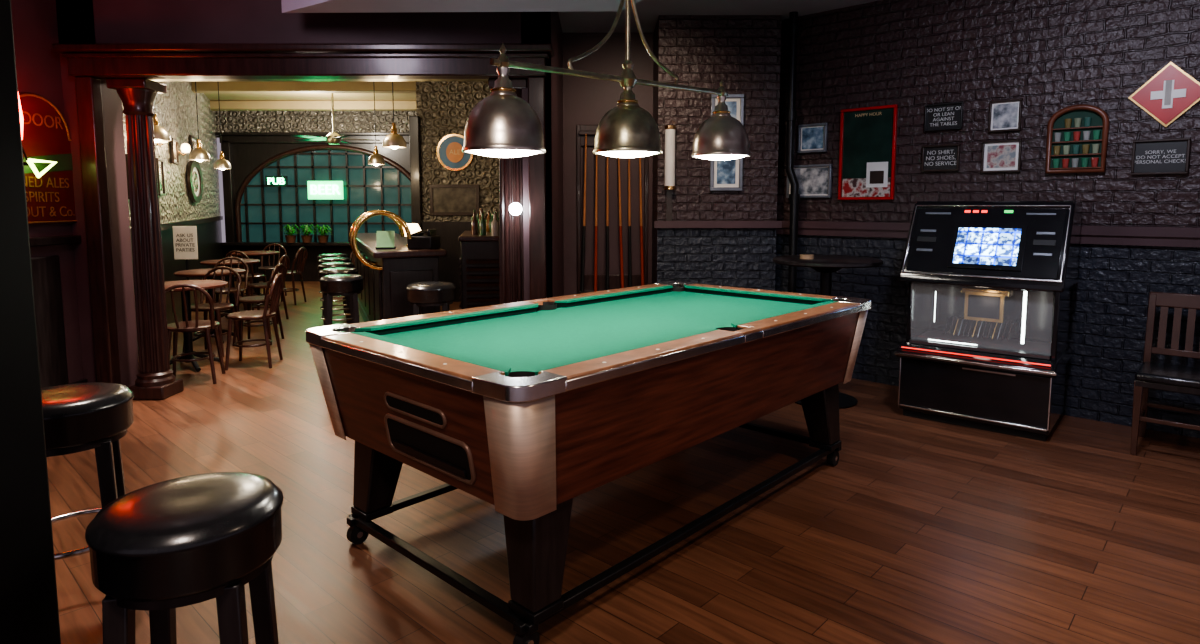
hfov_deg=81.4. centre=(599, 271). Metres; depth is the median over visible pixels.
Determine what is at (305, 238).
pot
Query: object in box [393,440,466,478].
ball return
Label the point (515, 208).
wall light
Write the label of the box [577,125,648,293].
cue rack
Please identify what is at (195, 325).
bentwood chair
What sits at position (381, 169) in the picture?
muntin
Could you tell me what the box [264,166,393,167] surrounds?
muntin
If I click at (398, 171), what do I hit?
muntin
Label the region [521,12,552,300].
wall
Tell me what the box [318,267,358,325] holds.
bar stool
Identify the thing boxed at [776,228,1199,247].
trim
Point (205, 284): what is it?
cafe table
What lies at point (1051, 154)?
shelf
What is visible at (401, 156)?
spandrel
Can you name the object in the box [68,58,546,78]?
ceiling beam
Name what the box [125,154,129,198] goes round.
wall picture
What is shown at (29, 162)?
sign
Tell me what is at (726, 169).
print
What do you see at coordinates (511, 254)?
shaft
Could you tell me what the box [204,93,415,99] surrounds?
ceiling
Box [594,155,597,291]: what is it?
pool cue
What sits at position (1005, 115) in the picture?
print
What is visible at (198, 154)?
pendant lamp
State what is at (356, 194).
glass
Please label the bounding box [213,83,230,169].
pendant lamp
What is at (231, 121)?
wall
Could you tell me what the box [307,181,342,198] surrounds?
sign
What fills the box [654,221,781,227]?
trim
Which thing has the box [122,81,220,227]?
wall
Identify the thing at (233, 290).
bentwood chair
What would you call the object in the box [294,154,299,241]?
muntin
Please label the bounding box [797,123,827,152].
framed photo
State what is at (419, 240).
cash register
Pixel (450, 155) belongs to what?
sign
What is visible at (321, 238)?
pot
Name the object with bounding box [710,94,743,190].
picture
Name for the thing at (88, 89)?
pilaster
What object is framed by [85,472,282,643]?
bar stool
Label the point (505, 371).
cushion
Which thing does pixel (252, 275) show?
bentwood chair
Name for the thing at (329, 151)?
muntin
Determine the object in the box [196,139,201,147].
socket
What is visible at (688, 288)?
cushion
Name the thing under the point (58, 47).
crown molding
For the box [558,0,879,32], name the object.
ceiling
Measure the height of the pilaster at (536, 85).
2.350 m
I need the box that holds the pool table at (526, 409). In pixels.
[306,281,870,643]
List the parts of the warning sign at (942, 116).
frame, frame, frame, frame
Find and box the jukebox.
[894,201,1081,441]
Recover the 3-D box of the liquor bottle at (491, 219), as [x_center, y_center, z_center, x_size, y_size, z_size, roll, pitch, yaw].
[-1.192,-0.547,7.733,0.068,0.216,0.068,0,6,0]
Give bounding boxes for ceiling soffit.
[281,0,641,12]
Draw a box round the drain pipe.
[785,12,799,292]
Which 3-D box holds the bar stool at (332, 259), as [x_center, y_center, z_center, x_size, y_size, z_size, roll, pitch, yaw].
[-3.240,0.229,8.561,0.388,0.804,0.388,-2,6,-20]
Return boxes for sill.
[221,242,349,245]
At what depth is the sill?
12.96 m
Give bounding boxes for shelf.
[896,341,1070,377]
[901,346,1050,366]
[1049,167,1100,169]
[1050,153,1100,156]
[1051,139,1101,142]
[1052,126,1102,129]
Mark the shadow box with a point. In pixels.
(1077, 135)
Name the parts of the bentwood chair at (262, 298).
leg, leg, seat, leg, leg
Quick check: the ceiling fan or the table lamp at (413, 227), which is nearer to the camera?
the table lamp at (413, 227)
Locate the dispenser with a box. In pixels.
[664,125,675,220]
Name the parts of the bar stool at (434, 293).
leg, seat, seat, leg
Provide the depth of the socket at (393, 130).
7.02 m
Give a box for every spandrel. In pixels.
[232,143,327,201]
[339,143,409,172]
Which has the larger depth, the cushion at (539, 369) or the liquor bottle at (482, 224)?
the liquor bottle at (482, 224)
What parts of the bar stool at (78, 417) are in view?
seat, seat, leg, leg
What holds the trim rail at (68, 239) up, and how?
attached to the wall at (35, 25)
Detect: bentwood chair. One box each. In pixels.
[165,284,224,383]
[182,266,241,356]
[203,257,248,330]
[225,250,270,309]
[225,273,284,369]
[233,264,285,345]
[245,255,289,324]
[253,243,286,295]
[281,247,307,304]
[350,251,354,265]
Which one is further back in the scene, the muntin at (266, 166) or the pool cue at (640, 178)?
the muntin at (266, 166)
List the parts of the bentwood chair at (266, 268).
seat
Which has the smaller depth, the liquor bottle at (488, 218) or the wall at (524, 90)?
the wall at (524, 90)
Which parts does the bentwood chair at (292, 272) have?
seat, leg, leg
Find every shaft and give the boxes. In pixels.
[125,115,169,372]
[499,157,523,303]
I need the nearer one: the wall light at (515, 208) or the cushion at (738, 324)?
the cushion at (738, 324)
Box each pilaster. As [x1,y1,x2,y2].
[75,77,120,383]
[528,77,546,299]
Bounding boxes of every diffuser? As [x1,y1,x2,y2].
[469,149,540,157]
[598,151,657,157]
[696,155,746,159]
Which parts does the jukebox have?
button plate, button plate, trim, panel, button plate, button plate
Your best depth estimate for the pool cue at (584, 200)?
6.58 m
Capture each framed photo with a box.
[786,164,831,197]
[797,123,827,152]
[981,139,1021,172]
[988,98,1022,132]
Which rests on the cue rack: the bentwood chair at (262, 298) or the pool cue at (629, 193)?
the pool cue at (629, 193)
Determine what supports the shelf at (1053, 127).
attached to the shadow box
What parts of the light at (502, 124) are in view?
lamp shade, lamp shade, rod, lamp shade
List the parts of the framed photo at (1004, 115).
frame, frame, frame, frame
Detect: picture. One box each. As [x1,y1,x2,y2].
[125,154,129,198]
[156,158,165,195]
[170,138,178,164]
[189,135,196,152]
[429,184,479,215]
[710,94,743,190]
[967,295,999,318]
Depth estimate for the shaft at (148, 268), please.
5.17 m
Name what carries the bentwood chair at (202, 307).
on the floor
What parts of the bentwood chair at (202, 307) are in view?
leg, seat, leg, leg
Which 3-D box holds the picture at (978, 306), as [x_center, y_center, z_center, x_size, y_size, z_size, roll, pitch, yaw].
[2.607,0.236,4.744,0.190,0.150,0.010,5,7,40]
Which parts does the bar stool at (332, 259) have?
seat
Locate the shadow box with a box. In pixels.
[1045,104,1108,173]
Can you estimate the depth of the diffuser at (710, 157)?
3.80 m
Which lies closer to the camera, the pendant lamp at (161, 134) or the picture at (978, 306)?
the picture at (978, 306)
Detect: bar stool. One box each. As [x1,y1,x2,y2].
[41,382,133,559]
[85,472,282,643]
[317,253,347,315]
[318,257,351,323]
[318,262,353,325]
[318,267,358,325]
[319,274,363,325]
[406,281,455,315]
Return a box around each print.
[192,171,197,191]
[433,188,475,211]
[717,101,736,183]
[790,168,828,193]
[802,127,823,148]
[870,171,883,183]
[987,144,1015,167]
[993,103,1017,128]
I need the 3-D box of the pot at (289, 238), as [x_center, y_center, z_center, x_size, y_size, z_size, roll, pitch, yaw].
[-5.750,-0.615,12.981,0.216,0.135,0.216,0,5,0]
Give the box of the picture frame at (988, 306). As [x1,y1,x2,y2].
[964,291,1004,322]
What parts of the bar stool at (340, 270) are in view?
leg, seat, leg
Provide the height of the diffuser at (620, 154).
0.032 m
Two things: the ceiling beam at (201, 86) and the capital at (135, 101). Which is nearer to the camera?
the capital at (135, 101)
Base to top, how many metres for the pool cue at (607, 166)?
1.483 m
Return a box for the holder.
[375,231,395,248]
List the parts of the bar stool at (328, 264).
seat, leg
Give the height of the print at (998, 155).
0.159 m
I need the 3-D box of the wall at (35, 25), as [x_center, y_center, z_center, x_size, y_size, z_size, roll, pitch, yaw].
[-3.910,-0.296,2.131,0.120,3.080,6.300,0,6,0]
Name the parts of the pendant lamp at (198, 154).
cord, lamp shade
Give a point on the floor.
(921, 531)
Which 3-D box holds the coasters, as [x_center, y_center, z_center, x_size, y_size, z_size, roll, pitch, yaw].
[1.500,-0.111,5.063,0.100,0.030,0.100,0,6,0]
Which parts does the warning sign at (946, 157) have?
frame, frame, frame, frame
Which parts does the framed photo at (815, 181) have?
frame, frame, frame, frame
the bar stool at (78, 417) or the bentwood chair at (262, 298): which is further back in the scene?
the bentwood chair at (262, 298)
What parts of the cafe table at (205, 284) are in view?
stem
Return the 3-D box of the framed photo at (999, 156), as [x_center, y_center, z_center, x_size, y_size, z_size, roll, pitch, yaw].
[2.859,-0.824,4.975,0.250,0.227,0.030,5,7,43]
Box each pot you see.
[284,235,296,242]
[301,235,312,242]
[317,235,328,242]
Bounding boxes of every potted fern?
[282,224,298,242]
[296,224,315,242]
[313,224,331,242]
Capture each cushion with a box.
[350,332,510,375]
[355,303,537,330]
[535,329,719,374]
[555,285,672,302]
[684,285,833,300]
[731,301,837,327]
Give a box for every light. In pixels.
[462,0,750,159]
[509,203,521,214]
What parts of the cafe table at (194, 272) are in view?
stem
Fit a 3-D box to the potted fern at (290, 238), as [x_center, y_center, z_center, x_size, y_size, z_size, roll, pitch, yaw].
[-5.747,-0.716,12.962,0.424,0.341,0.239,0,6,0]
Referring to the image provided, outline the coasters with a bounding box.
[800,254,813,258]
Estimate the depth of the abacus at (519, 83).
4.99 m
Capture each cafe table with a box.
[165,280,227,371]
[174,268,245,343]
[200,259,259,317]
[231,251,279,303]
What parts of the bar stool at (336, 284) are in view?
leg, seat, seat, leg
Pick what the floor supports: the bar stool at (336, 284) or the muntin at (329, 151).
the bar stool at (336, 284)
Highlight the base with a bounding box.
[135,369,175,386]
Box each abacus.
[106,78,166,93]
[488,78,526,89]
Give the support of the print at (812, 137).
on the framed photo at (812, 138)
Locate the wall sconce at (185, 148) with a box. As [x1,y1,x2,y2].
[178,143,190,155]
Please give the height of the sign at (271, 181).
0.200 m
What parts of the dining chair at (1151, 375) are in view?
leg, leg, seat frame, rail, rail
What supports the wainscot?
attached to the wall at (35, 25)
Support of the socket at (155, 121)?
attached to the pendant lamp at (161, 134)
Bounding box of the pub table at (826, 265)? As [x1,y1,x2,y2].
[772,255,882,408]
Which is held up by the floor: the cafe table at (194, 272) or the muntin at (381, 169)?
the cafe table at (194, 272)
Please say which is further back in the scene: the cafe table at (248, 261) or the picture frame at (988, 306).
the cafe table at (248, 261)
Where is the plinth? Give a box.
[128,379,183,399]
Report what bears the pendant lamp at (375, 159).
hanging from the ceiling at (211, 96)
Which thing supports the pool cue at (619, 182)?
on the cue rack
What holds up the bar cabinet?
on the floor
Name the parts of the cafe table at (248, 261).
stem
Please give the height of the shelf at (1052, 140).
0.008 m
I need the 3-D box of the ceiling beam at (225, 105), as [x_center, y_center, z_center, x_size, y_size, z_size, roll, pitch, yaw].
[-3.900,-2.950,12.374,6.800,0.160,0.220,0,6,0]
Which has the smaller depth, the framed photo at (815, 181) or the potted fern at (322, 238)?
the framed photo at (815, 181)
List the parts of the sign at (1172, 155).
frame, frame, frame, frame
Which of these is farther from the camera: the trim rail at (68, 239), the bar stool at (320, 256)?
the bar stool at (320, 256)
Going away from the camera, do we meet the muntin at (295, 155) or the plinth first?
the plinth
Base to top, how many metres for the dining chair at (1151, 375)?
0.915 m
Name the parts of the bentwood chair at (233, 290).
seat, leg, leg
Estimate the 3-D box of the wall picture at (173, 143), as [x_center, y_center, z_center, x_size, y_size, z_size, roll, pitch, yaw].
[-5.210,-1.476,8.550,0.030,0.300,0.350,-2,6,-23]
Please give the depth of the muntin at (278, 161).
13.11 m
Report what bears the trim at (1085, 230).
attached to the wall at (1051, 55)
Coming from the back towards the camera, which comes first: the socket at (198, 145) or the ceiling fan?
the ceiling fan
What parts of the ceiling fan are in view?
blade, blade, rod, motor, blade, blade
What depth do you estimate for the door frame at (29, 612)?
1.42 m
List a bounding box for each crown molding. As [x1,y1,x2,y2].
[52,43,553,60]
[215,132,408,135]
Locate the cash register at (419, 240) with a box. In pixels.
[407,229,439,248]
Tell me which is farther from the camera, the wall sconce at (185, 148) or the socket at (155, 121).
the wall sconce at (185, 148)
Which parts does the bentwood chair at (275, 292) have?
leg, leg, seat, leg, leg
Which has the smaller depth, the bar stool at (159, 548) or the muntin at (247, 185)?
the bar stool at (159, 548)
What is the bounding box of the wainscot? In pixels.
[131,220,222,358]
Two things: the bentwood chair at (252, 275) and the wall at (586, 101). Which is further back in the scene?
the bentwood chair at (252, 275)
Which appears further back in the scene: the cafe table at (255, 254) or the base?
the cafe table at (255, 254)
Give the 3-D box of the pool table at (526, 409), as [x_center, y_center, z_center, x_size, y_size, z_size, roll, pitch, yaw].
[0.130,0.659,3.414,1.398,0.934,2.578,5,8,43]
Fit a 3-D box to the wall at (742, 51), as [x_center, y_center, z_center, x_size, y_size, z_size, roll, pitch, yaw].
[1.020,-0.708,6.412,1.040,3.080,0.700,0,6,0]
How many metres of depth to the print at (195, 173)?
9.98 m
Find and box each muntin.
[240,204,410,205]
[240,222,411,223]
[244,187,249,241]
[246,185,410,186]
[260,170,265,241]
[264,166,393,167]
[277,160,282,241]
[293,153,364,154]
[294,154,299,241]
[311,151,316,241]
[328,150,333,241]
[345,151,350,241]
[362,154,367,232]
[380,165,383,230]
[397,170,400,234]
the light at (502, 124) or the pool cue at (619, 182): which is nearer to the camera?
the light at (502, 124)
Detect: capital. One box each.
[116,88,157,116]
[514,88,521,97]
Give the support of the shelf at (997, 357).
attached to the jukebox
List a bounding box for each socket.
[153,113,158,124]
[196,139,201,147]
[219,151,223,158]
[391,123,396,132]
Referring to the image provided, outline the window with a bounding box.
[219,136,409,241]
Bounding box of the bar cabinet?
[458,231,499,308]
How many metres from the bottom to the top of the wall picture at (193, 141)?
0.250 m
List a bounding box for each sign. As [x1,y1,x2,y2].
[18,93,76,223]
[18,94,56,177]
[265,176,287,186]
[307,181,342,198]
[437,134,472,170]
[921,144,960,171]
[924,102,963,131]
[1131,138,1190,174]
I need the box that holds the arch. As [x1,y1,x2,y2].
[235,144,410,241]
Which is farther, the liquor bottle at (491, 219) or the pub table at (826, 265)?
the liquor bottle at (491, 219)
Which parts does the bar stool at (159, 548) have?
leg, leg, seat, leg, leg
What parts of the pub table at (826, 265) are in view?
stem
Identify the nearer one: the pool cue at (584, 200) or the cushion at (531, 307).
the cushion at (531, 307)
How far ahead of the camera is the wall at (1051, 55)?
4.86 m
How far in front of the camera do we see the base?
5.23 m
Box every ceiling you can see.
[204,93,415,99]
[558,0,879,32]
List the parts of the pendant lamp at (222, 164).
cord, lamp shade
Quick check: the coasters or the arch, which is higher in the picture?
the arch
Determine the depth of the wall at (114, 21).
4.96 m
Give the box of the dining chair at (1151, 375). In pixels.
[1130,292,1199,454]
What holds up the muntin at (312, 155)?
on the sill
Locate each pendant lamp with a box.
[153,108,170,142]
[189,81,209,161]
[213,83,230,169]
[368,81,384,165]
[382,81,406,148]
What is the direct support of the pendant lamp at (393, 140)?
hanging from the ceiling at (211, 96)
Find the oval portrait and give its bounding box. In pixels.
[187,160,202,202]
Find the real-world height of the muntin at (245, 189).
1.087 m
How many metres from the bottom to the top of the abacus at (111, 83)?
0.070 m
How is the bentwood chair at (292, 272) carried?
on the floor
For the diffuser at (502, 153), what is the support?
attached to the light at (502, 124)
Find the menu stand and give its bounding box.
[172,226,197,331]
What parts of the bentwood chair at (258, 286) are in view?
leg, leg, seat, leg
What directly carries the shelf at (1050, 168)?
attached to the shadow box
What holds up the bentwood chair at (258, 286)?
on the floor
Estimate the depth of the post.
10.26 m
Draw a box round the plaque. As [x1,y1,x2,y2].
[1129,62,1199,126]
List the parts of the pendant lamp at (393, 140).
cord, lamp shade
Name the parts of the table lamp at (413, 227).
lamp shade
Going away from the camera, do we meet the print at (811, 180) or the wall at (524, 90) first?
the wall at (524, 90)
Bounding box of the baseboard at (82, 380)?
[70,379,87,383]
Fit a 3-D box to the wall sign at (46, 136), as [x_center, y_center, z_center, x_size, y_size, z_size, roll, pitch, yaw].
[-3.830,-0.769,4.748,0.040,0.880,0.720,0,6,0]
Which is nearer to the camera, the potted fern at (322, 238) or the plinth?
the plinth
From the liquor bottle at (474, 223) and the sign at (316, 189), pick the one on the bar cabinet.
the liquor bottle at (474, 223)
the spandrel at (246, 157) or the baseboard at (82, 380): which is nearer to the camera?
the baseboard at (82, 380)
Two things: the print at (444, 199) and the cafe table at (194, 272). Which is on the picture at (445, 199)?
the print at (444, 199)
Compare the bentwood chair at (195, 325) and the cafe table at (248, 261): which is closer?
the bentwood chair at (195, 325)
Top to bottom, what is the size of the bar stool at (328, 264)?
0.804 m
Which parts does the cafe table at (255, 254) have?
stem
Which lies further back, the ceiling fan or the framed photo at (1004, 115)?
the ceiling fan
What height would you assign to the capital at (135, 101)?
0.180 m
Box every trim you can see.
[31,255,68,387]
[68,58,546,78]
[148,79,487,80]
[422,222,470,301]
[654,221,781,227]
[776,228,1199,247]
[782,221,1199,237]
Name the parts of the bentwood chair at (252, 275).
seat, leg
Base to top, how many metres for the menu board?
0.737 m
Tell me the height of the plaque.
0.400 m
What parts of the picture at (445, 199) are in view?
frame, frame, frame, frame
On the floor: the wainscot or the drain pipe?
the drain pipe
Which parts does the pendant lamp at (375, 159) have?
cord, lamp shade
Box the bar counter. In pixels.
[355,233,446,321]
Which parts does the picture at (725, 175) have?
frame, frame, frame, frame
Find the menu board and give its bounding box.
[838,104,897,199]
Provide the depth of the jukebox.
4.54 m
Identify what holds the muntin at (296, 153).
attached to the arch
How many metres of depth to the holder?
6.50 m
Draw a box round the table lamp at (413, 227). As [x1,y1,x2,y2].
[404,223,420,246]
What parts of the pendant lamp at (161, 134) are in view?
lamp shade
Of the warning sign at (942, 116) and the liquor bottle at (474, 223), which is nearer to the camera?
the warning sign at (942, 116)
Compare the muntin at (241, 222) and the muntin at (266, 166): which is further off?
the muntin at (241, 222)
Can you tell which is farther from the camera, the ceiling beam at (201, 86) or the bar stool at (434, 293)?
the ceiling beam at (201, 86)
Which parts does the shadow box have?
shot glass, shot glass, shot glass, shot glass, shot glass, shot glass, shot glass, shot glass, shot glass, shot glass, shot glass, shot glass, shot glass, shot glass, shot glass, shot glass, shot glass, shot glass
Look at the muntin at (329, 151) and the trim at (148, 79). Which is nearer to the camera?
the trim at (148, 79)
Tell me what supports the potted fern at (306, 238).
on the sill
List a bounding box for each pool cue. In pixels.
[581,134,586,291]
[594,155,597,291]
[606,156,608,289]
[618,158,623,287]
[628,158,631,286]
[639,157,643,285]
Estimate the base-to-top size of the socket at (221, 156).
0.110 m
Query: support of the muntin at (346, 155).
on the sill
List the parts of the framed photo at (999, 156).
frame, frame, frame, frame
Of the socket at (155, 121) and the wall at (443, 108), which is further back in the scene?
the wall at (443, 108)
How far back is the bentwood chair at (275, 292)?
6.25 m
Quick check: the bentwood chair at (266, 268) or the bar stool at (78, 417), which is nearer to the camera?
the bar stool at (78, 417)
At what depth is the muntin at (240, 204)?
13.10 m
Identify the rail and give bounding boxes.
[29,235,81,246]
[349,210,411,269]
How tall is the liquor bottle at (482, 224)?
0.222 m
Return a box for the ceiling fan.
[291,93,379,144]
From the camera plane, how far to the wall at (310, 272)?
13.23 m
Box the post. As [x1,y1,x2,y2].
[409,116,422,229]
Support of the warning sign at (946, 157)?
attached to the wall at (1051, 55)
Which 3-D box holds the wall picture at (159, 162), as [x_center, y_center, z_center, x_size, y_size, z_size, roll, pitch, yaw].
[-4.814,-1.037,7.645,0.030,0.400,0.300,-2,6,-23]
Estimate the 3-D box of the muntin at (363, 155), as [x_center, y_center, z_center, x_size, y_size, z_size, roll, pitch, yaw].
[-4.410,-1.407,13.105,0.035,1.690,0.050,0,6,0]
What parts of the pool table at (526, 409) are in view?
corner plate, leg, rail wood, rail wood, corner plate, rail wood, leg, rail wood, rail wood, rail wood, rail wood, rail wood, leg, corner plate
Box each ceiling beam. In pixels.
[191,81,415,92]
[210,100,415,110]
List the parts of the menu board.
frame, frame, frame, frame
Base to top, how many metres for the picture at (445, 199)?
0.460 m
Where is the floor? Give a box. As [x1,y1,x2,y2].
[47,281,1199,643]
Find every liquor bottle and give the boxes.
[471,212,477,234]
[479,213,485,234]
[486,212,490,231]
[489,213,492,232]
[491,214,497,235]
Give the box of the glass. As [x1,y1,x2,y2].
[241,150,411,241]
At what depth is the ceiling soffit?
4.46 m
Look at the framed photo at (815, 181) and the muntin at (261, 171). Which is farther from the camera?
the muntin at (261, 171)
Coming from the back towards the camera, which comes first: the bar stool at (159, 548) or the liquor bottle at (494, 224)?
the liquor bottle at (494, 224)
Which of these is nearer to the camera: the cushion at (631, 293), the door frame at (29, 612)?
the door frame at (29, 612)
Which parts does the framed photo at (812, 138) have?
frame, frame, frame, frame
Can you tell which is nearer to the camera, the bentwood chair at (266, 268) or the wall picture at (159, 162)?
the wall picture at (159, 162)
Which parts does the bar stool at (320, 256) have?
seat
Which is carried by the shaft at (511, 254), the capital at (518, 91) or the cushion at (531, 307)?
the capital at (518, 91)
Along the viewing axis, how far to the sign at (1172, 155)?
4.37 m
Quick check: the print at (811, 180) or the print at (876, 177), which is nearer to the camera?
the print at (876, 177)
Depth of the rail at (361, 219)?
6.28 m
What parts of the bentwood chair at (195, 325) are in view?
leg, leg, seat, leg, leg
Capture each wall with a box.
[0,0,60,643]
[11,0,82,383]
[56,0,544,386]
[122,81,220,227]
[215,111,416,137]
[222,246,354,280]
[416,81,498,221]
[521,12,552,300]
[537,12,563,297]
[563,33,653,295]
[652,15,781,290]
[775,0,1199,437]

